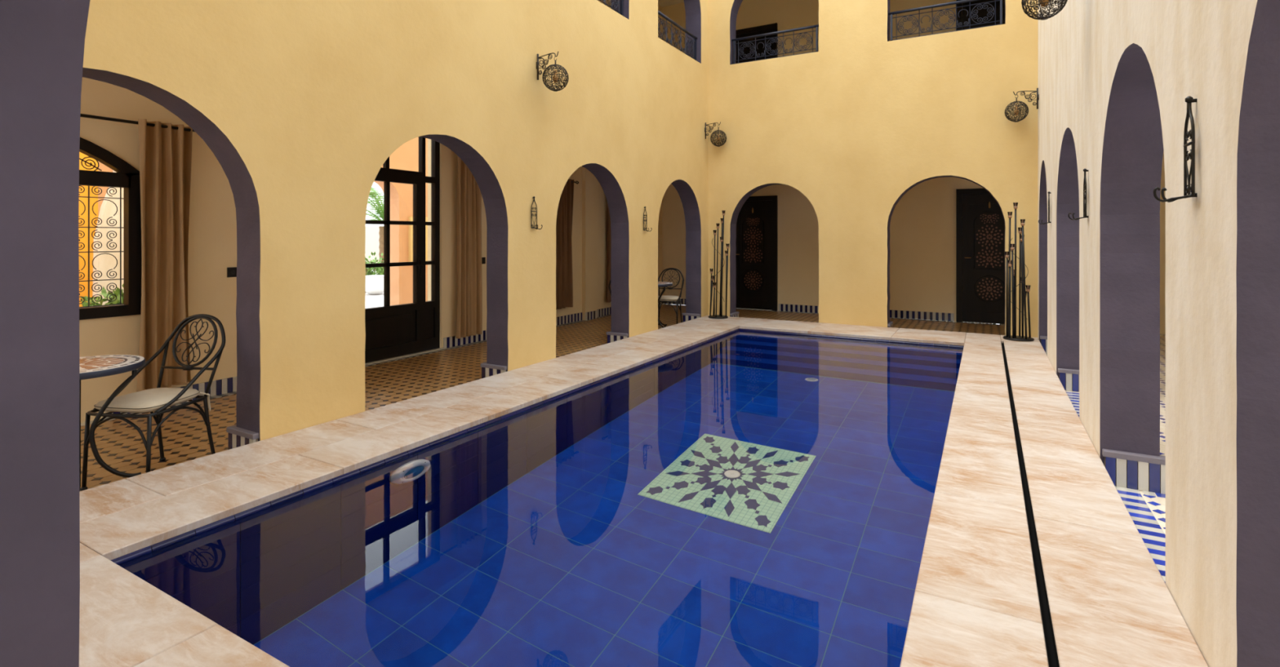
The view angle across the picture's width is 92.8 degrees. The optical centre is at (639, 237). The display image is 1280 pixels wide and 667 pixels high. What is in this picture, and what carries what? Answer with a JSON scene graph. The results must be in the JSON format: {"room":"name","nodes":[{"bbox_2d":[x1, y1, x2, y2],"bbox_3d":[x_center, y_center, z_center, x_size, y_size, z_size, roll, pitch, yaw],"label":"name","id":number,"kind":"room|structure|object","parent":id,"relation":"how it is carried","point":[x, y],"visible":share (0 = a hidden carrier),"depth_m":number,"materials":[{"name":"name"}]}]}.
{"room":"courtyard with pool","nodes":[
{"label":"courtyard with pool","id":0,"kind":"room"},
{"bbox_2d":[0,0,89,666],"bbox_3d":[-1.341,-2.105,1.053,4.526,7.050,0.270,0,0,30],"label":"wall","id":1,"kind":"structure","parent":0,"point":[42,42],"depth_m":0.89,"materials":[{"name":"purple paint"}]},
{"bbox_2d":[92,169,123,305],"bbox_3d":[-5.730,-0.255,7.006,0.118,3.350,0.860,0,0,30],"label":"wall","id":2,"kind":"structure","parent":0,"point":[103,263],"depth_m":6.71,"materials":[{"name":"paint"}]},
{"bbox_2d":[78,137,427,306],"bbox_3d":[-5.575,-0.255,7.757,0.350,3.350,16.000,0,0,30],"label":"wall","id":3,"kind":"structure","parent":0,"point":[406,157],"depth_m":10.20,"materials":[{"name":"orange paint"}]},
{"bbox_2d":[408,216,427,262],"bbox_3d":[-3.791,0.035,10.510,0.060,0.770,0.450,0,0,30],"label":"trim","id":4,"kind":"structure","parent":3,"relation":"attached to","point":[410,218],"depth_m":10.32,"materials":[{"name":"yellow paint"}]},
{"bbox_2d":[79,0,662,422],"bbox_3d":[-2.963,-2.105,7.254,0.250,7.050,13.500,0,0,30],"label":"wall","id":5,"kind":"structure","parent":0,"point":[212,224],"depth_m":5.43,"materials":[{"name":"beige paint"}]},
{"bbox_2d":[78,137,141,319],"bbox_3d":[-4.638,-0.124,4.204,0.195,1.508,1.918,0,0,30],"label":"window","id":6,"kind":"structure","parent":5,"relation":"in","point":[126,176],"depth_m":4.92,"materials":[{"name":"brown wood"}]},
{"bbox_2d":[78,156,123,307],"bbox_3d":[-4.723,-0.082,4.241,0.010,1.383,1.898,0,0,30],"label":"grille","id":7,"kind":"object","parent":6,"relation":"attached to","point":[97,168],"depth_m":4.89,"materials":[{"name":"black metal"}]},
{"bbox_2d":[80,113,195,132],"bbox_3d":[-4.498,-0.915,4.130,0.159,0.080,2.964,0,0,30],"label":"curtain rod","id":8,"kind":"object","parent":5,"relation":"attached to","point":[88,116],"visible":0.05,"depth_m":4.79,"materials":[{"name":"black metal"}]},
{"bbox_2d":[136,119,192,391],"bbox_3d":[-3.927,0.147,5.044,0.139,2.185,0.400,0,0,30],"label":"curtain","id":9,"kind":"object","parent":8,"relation":"hanging from","point":[165,154],"visible":0.93,"depth_m":5.04,"materials":[{"name":"beige fabric"}]},
{"bbox_2d":[226,266,236,277],"bbox_3d":[-3.745,0.320,5.605,0.014,0.090,0.085,0,0,30],"label":"wall socket","id":10,"kind":"object","parent":5,"relation":"attached to","point":[232,271],"visible":0.93,"depth_m":5.60,"materials":[{"name":"black plastic"}]},
{"bbox_2d":[105,302,660,417],"bbox_3d":[-1.859,1.353,8.865,0.084,0.135,9.391,0,0,30],"label":"baseboard","id":11,"kind":"structure","parent":5,"relation":"attached to","point":[221,386],"depth_m":7.92,"materials":[{"name":"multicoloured tile"}]},
{"bbox_2d":[364,137,444,364],"bbox_3d":[-2.935,-0.015,7.112,0.140,2.870,1.600,0,0,30],"label":"door","id":12,"kind":"structure","parent":5,"relation":"in","point":[405,330],"depth_m":7.44,"materials":[{"name":"dark stained wood"},{"name":"clear glass"}]},
{"bbox_2d":[481,257,485,263],"bbox_3d":[-2.178,0.320,8.372,0.014,0.090,0.150,0,0,30],"label":"wall socket","id":13,"kind":"object","parent":5,"relation":"attached to","point":[483,259],"visible":0.49,"depth_m":8.40,"materials":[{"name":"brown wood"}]},
{"bbox_2d":[582,166,596,319],"bbox_3d":[-0.877,-0.180,10.612,0.070,3.200,0.360,0,0,30],"label":"trim","id":14,"kind":"structure","parent":5,"relation":"attached to","point":[588,180],"depth_m":10.53,"materials":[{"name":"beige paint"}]},
{"bbox_3d":[-1.373,-0.915,9.675,0.129,0.080,1.294,0,0,30],"label":"curtain rod","id":15,"kind":"object","parent":5,"relation":"attached to","visible":0},
{"bbox_2d":[555,178,573,310],"bbox_3d":[-1.242,0.095,9.844,0.139,2.090,0.551,0,0,30],"label":"curtain","id":16,"kind":"object","parent":15,"relation":"hanging from","point":[564,282],"visible":0.81,"depth_m":9.86,"materials":[{"name":"brown fabric"}]},
{"bbox_3d":[-0.234,-0.915,11.684,0.129,0.080,1.914,0,0,30],"label":"curtain rod","id":17,"kind":"object","parent":5,"relation":"attached to","visible":0},
{"bbox_2d":[606,203,611,302],"bbox_3d":[-0.470,0.110,11.205,0.139,2.120,0.519,0,0,30],"label":"curtain","id":18,"kind":"object","parent":17,"relation":"hanging from","point":[608,219],"visible":0.12,"depth_m":11.05,"materials":[{"name":"brown fabric"}]},
{"bbox_3d":[-2.823,-1.305,7.117,0.129,0.080,3.014,0,0,30],"label":"curtain rod","id":19,"kind":"object","parent":5,"relation":"attached to","visible":0},
{"bbox_2d":[455,155,482,338],"bbox_3d":[-2.255,-0.015,8.061,0.134,2.630,0.486,0,0,30],"label":"curtain","id":20,"kind":"object","parent":19,"relation":"hanging from","point":[468,195],"visible":0.81,"depth_m":8.02,"materials":[{"name":"beige fabric"}]},
{"bbox_2d":[82,0,708,441],"bbox_3d":[-1.181,-2.105,6.198,0.270,7.050,9.380,0,0,30],"label":"wall","id":21,"kind":"structure","parent":0,"point":[301,105],"depth_m":4.65,"materials":[{"name":"yellow paint"}]},
{"bbox_2d":[226,424,258,449],"bbox_3d":[-2.523,1.323,3.895,0.308,0.195,0.065,0,0,30],"label":"trim","id":22,"kind":"structure","parent":21,"relation":"attached to","point":[237,437],"depth_m":3.88,"materials":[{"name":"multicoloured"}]},
{"bbox_2d":[480,362,506,378],"bbox_3d":[-1.400,1.323,5.876,0.308,0.195,0.065,0,0,30],"label":"trim","id":23,"kind":"structure","parent":21,"relation":"attached to","point":[487,370],"depth_m":5.86,"materials":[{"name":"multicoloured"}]},
{"bbox_2d":[530,195,542,229],"bbox_3d":[-1.037,-0.244,6.080,0.091,0.334,0.102,0,0,-44],"label":"sconce","id":24,"kind":"object","parent":21,"relation":"attached to","point":[534,197],"visible":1,"depth_m":6.09,"materials":[{"name":"black metal"}]},
{"bbox_2d":[536,51,568,91],"bbox_3d":[-0.859,-1.650,6.082,0.259,0.400,0.340,0,0,-30],"label":"wall lantern","id":25,"kind":"object","parent":21,"relation":"attached to","point":[555,78],"visible":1,"depth_m":6.03,"materials":[{"name":"black metal"}]},
{"bbox_2d":[597,0,622,15],"bbox_3d":[-0.583,-2.987,7.142,0.040,0.430,1.506,0,0,30],"label":"balcony railing","id":26,"kind":"object","parent":21,"relation":"attached to","point":[621,1],"visible":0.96,"depth_m":7.66,"materials":[{"name":"black metal"}]},
{"bbox_2d":[606,331,628,343],"bbox_3d":[-0.286,1.323,7.842,0.308,0.195,0.065,0,0,30],"label":"trim","id":27,"kind":"structure","parent":21,"relation":"attached to","point":[611,336],"depth_m":7.83,"materials":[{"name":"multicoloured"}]},
{"bbox_2d":[643,206,652,231],"bbox_3d":[0.091,-0.244,8.071,0.091,0.334,0.102,0,0,-44],"label":"sconce","id":28,"kind":"object","parent":21,"relation":"attached to","point":[645,228],"visible":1,"depth_m":8.08,"materials":[{"name":"black metal"}]},
{"bbox_2d":[657,10,697,60],"bbox_3d":[0.543,-2.987,9.129,0.040,0.430,1.462,0,0,30],"label":"balcony railing","id":29,"kind":"object","parent":21,"relation":"attached to","point":[660,14],"visible":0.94,"depth_m":9.17,"materials":[{"name":"black metal"}]},
{"bbox_2d":[682,312,700,322],"bbox_3d":[0.830,1.323,9.810,0.308,0.195,0.065,0,0,30],"label":"trim","id":30,"kind":"structure","parent":21,"relation":"attached to","point":[686,317],"depth_m":9.80,"materials":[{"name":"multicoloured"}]},
{"bbox_2d":[80,303,1165,582],"bbox_3d":[0.943,1.472,5.040,8.730,0.105,13.500,0,0,30],"label":"floor","id":31,"kind":"structure","parent":0,"point":[184,436],"depth_m":5.26,"materials":[{"name":"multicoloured tile"}]},
{"bbox_2d":[79,355,145,491],"bbox_3d":[-3.039,1.054,3.297,0.570,0.733,0.570,0,0,30],"label":"bistro table","id":32,"kind":"object","parent":31,"relation":"on","point":[100,366],"visible":0.38,"depth_m":3.34,"materials":[{"name":"black metal"}]},
{"bbox_2d":[80,314,225,490],"bbox_3d":[-2.880,0.959,3.672,0.449,0.923,0.591,0,0,9],"label":"chair","id":33,"kind":"object","parent":31,"relation":"on","point":[157,399],"visible":0.93,"depth_m":3.64,"materials":[{"name":"black metal"}]},
{"bbox_2d":[94,387,199,413],"bbox_3d":[-2.891,0.952,3.604,0.391,0.056,0.410,0,0,9],"label":"seat cushion","id":34,"kind":"object","parent":33,"relation":"on","point":[157,399],"depth_m":3.50,"materials":[{"name":"beige fabric"}]},
{"bbox_2d":[110,328,964,564],"bbox_3d":[0.877,2.073,4.896,3.257,1.534,7.655,0,0,30],"label":"pool","id":35,"kind":"object","parent":31,"relation":"in","point":[132,555],"visible":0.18,"depth_m":3.62,"materials":[{"name":"blue tile"}]},
{"bbox_2d":[118,330,963,666],"bbox_3d":[0.877,1.333,4.896,2.845,0.001,7.243,0,0,30],"label":"water","id":36,"kind":"object","parent":35,"relation":"in","point":[739,498],"visible":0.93,"depth_m":2.72,"materials":[{"name":"blue liquid"}]},
{"bbox_2d":[608,280,611,297],"bbox_3d":[-0.140,0.959,8.460,0.449,0.923,0.591,0,0,24],"label":"chair","id":37,"kind":"object","parent":31,"relation":"on","point":[609,287],"visible":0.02,"depth_m":8.33,"materials":[{"name":"black metal"}]},
{"bbox_2d":[79,315,1208,666],"bbox_3d":[0.905,1.350,5.016,4.527,0.160,8.840,0,0,30],"label":"coping","id":38,"kind":"object","parent":31,"relation":"on","point":[1033,556],"visible":0.96,"depth_m":2.79,"materials":[{"name":"beige stone"}]},
{"bbox_2d":[708,210,729,319],"bbox_3d":[1.236,0.422,9.644,0.309,1.694,0.309,0,0,-44],"label":"candle stand","id":39,"kind":"object","parent":38,"relation":"on","point":[720,316],"visible":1,"depth_m":9.63,"materials":[{"name":"black metal"}]},
{"bbox_2d":[1003,202,1034,341],"bbox_3d":[4.712,0.418,7.594,0.330,1.702,0.330,0,0,7],"label":"candle stand","id":40,"kind":"object","parent":38,"relation":"on","point":[1011,273],"visible":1,"depth_m":7.58,"materials":[{"name":"black metal"}]},
{"bbox_2d":[657,281,672,327],"bbox_3d":[0.210,1.054,9.214,0.570,0.733,0.570,0,0,30],"label":"bistro table","id":41,"kind":"object","parent":31,"relation":"on","point":[660,284],"visible":0.39,"depth_m":9.10,"materials":[{"name":"black metal"}]},
{"bbox_2d":[657,267,684,324],"bbox_3d":[0.441,0.959,9.655,0.449,0.923,0.591,0,0,15],"label":"chair","id":42,"kind":"object","parent":31,"relation":"on","point":[669,299],"visible":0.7,"depth_m":9.75,"materials":[{"name":"black metal"}]},
{"bbox_2d":[657,295,679,301],"bbox_3d":[0.422,0.952,9.588,0.391,0.056,0.410,0,0,15],"label":"seat cushion","id":43,"kind":"object","parent":42,"relation":"on","point":[664,298],"depth_m":9.41,"materials":[{"name":"beige fabric"}]},
{"bbox_2d":[657,0,684,7],"bbox_3d":[0.943,-5.005,5.040,8.730,0.150,13.500,0,0,30],"label":"ceiling","id":44,"kind":"structure","parent":0,"point":[662,3],"depth_m":12.82,"materials":[{"name":"beige paint"}]},
{"bbox_2d":[708,0,1037,337],"bbox_3d":[3.151,-2.105,8.979,4.526,7.050,0.270,0,0,30],"label":"wall","id":45,"kind":"structure","parent":0,"point":[857,122],"depth_m":8.77,"materials":[{"name":"yellow paint"}]},
{"bbox_2d":[704,121,726,146],"bbox_3d":[1.232,-1.650,9.772,0.259,0.400,0.340,0,0,-30],"label":"wall lantern","id":46,"kind":"object","parent":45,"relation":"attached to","point":[718,131],"visible":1,"depth_m":9.72,"materials":[{"name":"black metal"}]},
{"bbox_2d":[729,311,738,316],"bbox_3d":[1.529,1.323,9.934,0.065,0.195,0.308,0,0,30],"label":"trim","id":47,"kind":"structure","parent":45,"relation":"attached to","point":[735,313],"depth_m":9.89,"materials":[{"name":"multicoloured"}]},
{"bbox_2d":[731,24,818,64],"bbox_3d":[2.095,-2.987,9.514,1.393,0.430,0.040,0,0,30],"label":"balcony railing","id":48,"kind":"object","parent":45,"relation":"attached to","point":[817,25],"visible":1,"depth_m":9.50,"materials":[{"name":"black metal"}]},
{"bbox_2d":[887,321,893,327],"bbox_3d":[3.582,1.323,8.770,0.065,0.195,0.308,0,0,30],"label":"trim","id":49,"kind":"structure","parent":45,"relation":"attached to","point":[890,324],"depth_m":8.70,"materials":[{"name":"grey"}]},
{"bbox_2d":[888,0,1002,40],"bbox_3d":[4.161,-2.987,8.343,1.422,0.430,0.040,0,0,30],"label":"balcony railing","id":50,"kind":"object","parent":45,"relation":"attached to","point":[919,9],"visible":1,"depth_m":8.34,"materials":[{"name":"black metal"}]},
{"bbox_2d":[1004,88,1039,122],"bbox_3d":[4.784,-1.660,7.681,0.259,0.400,0.340,0,0,-30],"label":"wall lantern","id":51,"kind":"object","parent":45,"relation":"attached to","point":[1015,112],"visible":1,"depth_m":7.65,"materials":[{"name":"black metal"}]},
{"bbox_2d":[662,0,1165,333],"bbox_3d":[4.332,-2.105,11.022,9.230,7.050,0.250,0,0,30],"label":"wall","id":52,"kind":"structure","parent":0,"point":[922,225],"depth_m":10.82,"materials":[{"name":"beige paint"}]},
{"bbox_2d":[735,195,777,311],"bbox_3d":[2.224,0.305,12.025,0.970,2.230,0.083,0,0,30],"label":"door","id":53,"kind":"structure","parent":52,"relation":"in","point":[757,224],"depth_m":11.98,"materials":[{"name":"brown wood"}]},
{"bbox_2d":[735,22,777,62],"bbox_3d":[2.229,-3.025,12.034,0.970,2.230,0.062,0,0,30],"label":"door","id":54,"kind":"structure","parent":52,"relation":"in","point":[771,28],"depth_m":11.98,"materials":[{"name":"brown wood"}]},
{"bbox_2d":[662,298,954,321],"bbox_3d":[3.975,1.353,11.072,7.996,0.135,0.014,0,0,30],"label":"baseboard","id":55,"kind":"structure","parent":52,"relation":"attached to","point":[782,307],"depth_m":10.72,"materials":[{"name":"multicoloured tile"}]},
{"bbox_2d":[955,188,1004,324],"bbox_3d":[5.747,0.305,10.029,0.970,2.230,0.083,0,0,30],"label":"door","id":56,"kind":"structure","parent":52,"relation":"in","point":[980,220],"depth_m":10.12,"materials":[{"name":"brown wood"}]},
{"bbox_2d":[955,0,1004,30],"bbox_3d":[5.752,-3.025,10.038,0.970,2.230,0.062,0,0,30],"label":"door","id":57,"kind":"structure","parent":52,"relation":"in","point":[982,13],"depth_m":10.12,"materials":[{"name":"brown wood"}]},
{"bbox_2d":[1037,0,1279,666],"bbox_3d":[2.992,-2.105,3.833,0.270,7.050,9.380,0,0,30],"label":"wall","id":58,"kind":"structure","parent":0,"point":[1115,77],"depth_m":2.02,"materials":[{"name":"paint"}]},
{"bbox_2d":[1040,335,1047,352],"bbox_3d":[5.111,1.323,7.511,0.310,0.195,0.070,0,0,30],"label":"trim","id":59,"kind":"structure","parent":58,"relation":"attached to","point":[1043,339],"depth_m":7.54,"materials":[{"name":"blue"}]},
{"bbox_2d":[1021,0,1067,20],"bbox_3d":[2.708,-1.650,4.018,0.259,0.400,0.340,0,0,-30],"label":"wall lantern","id":60,"kind":"object","parent":58,"relation":"attached to","point":[1044,3],"visible":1,"depth_m":4.03,"materials":[{"name":"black metal"}]},
{"bbox_2d":[1038,191,1051,224],"bbox_3d":[4.138,-0.299,6.228,0.091,0.334,0.102,0,0,-44],"label":"sconce","id":61,"kind":"object","parent":58,"relation":"attached to","point":[1048,193],"visible":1,"depth_m":6.21,"materials":[{"name":"black metal"}]},
{"bbox_2d":[1057,368,1079,391],"bbox_3d":[4.048,1.323,5.637,0.310,0.195,0.070,0,0,30],"label":"trim","id":62,"kind":"structure","parent":58,"relation":"attached to","point":[1068,378],"depth_m":5.65,"materials":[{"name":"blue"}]},
{"bbox_2d":[1067,168,1088,220],"bbox_3d":[2.861,-0.279,3.975,0.091,0.334,0.102,0,0,-44],"label":"sconce","id":63,"kind":"object","parent":58,"relation":"attached to","point":[1085,170],"visible":1,"depth_m":3.96,"materials":[{"name":"black metal"}]},
{"bbox_2d":[1102,448,1165,493],"bbox_3d":[2.814,1.323,3.458,0.310,0.195,0.070,0,0,30],"label":"trim","id":64,"kind":"structure","parent":58,"relation":"attached to","point":[1142,472],"depth_m":3.43,"materials":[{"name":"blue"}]},
{"bbox_2d":[1153,96,1197,202],"bbox_3d":[1.714,-0.279,1.952,0.091,0.334,0.102,0,0,-44],"label":"sconce","id":65,"kind":"object","parent":58,"relation":"attached to","point":[1188,188],"visible":1,"depth_m":1.93,"materials":[{"name":"black metal"}]},
{"label":"outside","id":66,"kind":"structure","parent":0,"visible":0},
{"bbox_2d":[364,269,667,308],"bbox_3d":[-9.111,1.490,16.658,19.720,0.100,28.000,0,0,30],"label":"ground","id":67,"kind":"structure","parent":66,"point":[371,300],"depth_m":14.03,"materials":[{"name":"white"}]},
{"bbox_2d":[80,284,123,306],"bbox_3d":[-5.391,0.951,6.260,0.667,0.983,0.712,0,0,30],"label":"shrub","id":68,"kind":"object","parent":67,"relation":"on","point":[117,291],"visible":0.11,"depth_m":6.17,"materials":[{"name":"green plant"}]},
{"bbox_2d":[364,226,379,262],"bbox_3d":[-13.600,0.470,24.374,0.300,1.900,13.000,0,0,30],"label":"wall","id":69,"kind":"structure","parent":67,"relation":"on","point":[371,242],"depth_m":27.07,"materials":[{"name":"beige"}]},
{"bbox_2d":[364,275,383,293],"bbox_3d":[-6.678,1.195,15.394,0.680,0.450,0.680,0,0,30],"label":"pot","id":70,"kind":"object","parent":67,"relation":"on","point":[374,283],"visible":0.66,"depth_m":15.13,"materials":[{"name":"white ceramic"}]},
{"bbox_2d":[364,252,383,275],"bbox_3d":[-7.726,0.984,17.766,1.223,1.172,3.088,0,0,30],"label":"leafy bush","id":71,"kind":"object","parent":70,"relation":"in","point":[380,270],"visible":0.13,"depth_m":17.59,"materials":[{"name":"green plant"}]},
{"bbox_2d":[365,186,383,262],"bbox_3d":[-8.622,-0.364,20.851,4.786,3.567,4.859,0,0,-42],"label":"palm tree","id":72,"kind":"object","parent":67,"relation":"on","point":[379,209],"visible":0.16,"depth_m":20.72,"materials":[{"name":"green plant"}]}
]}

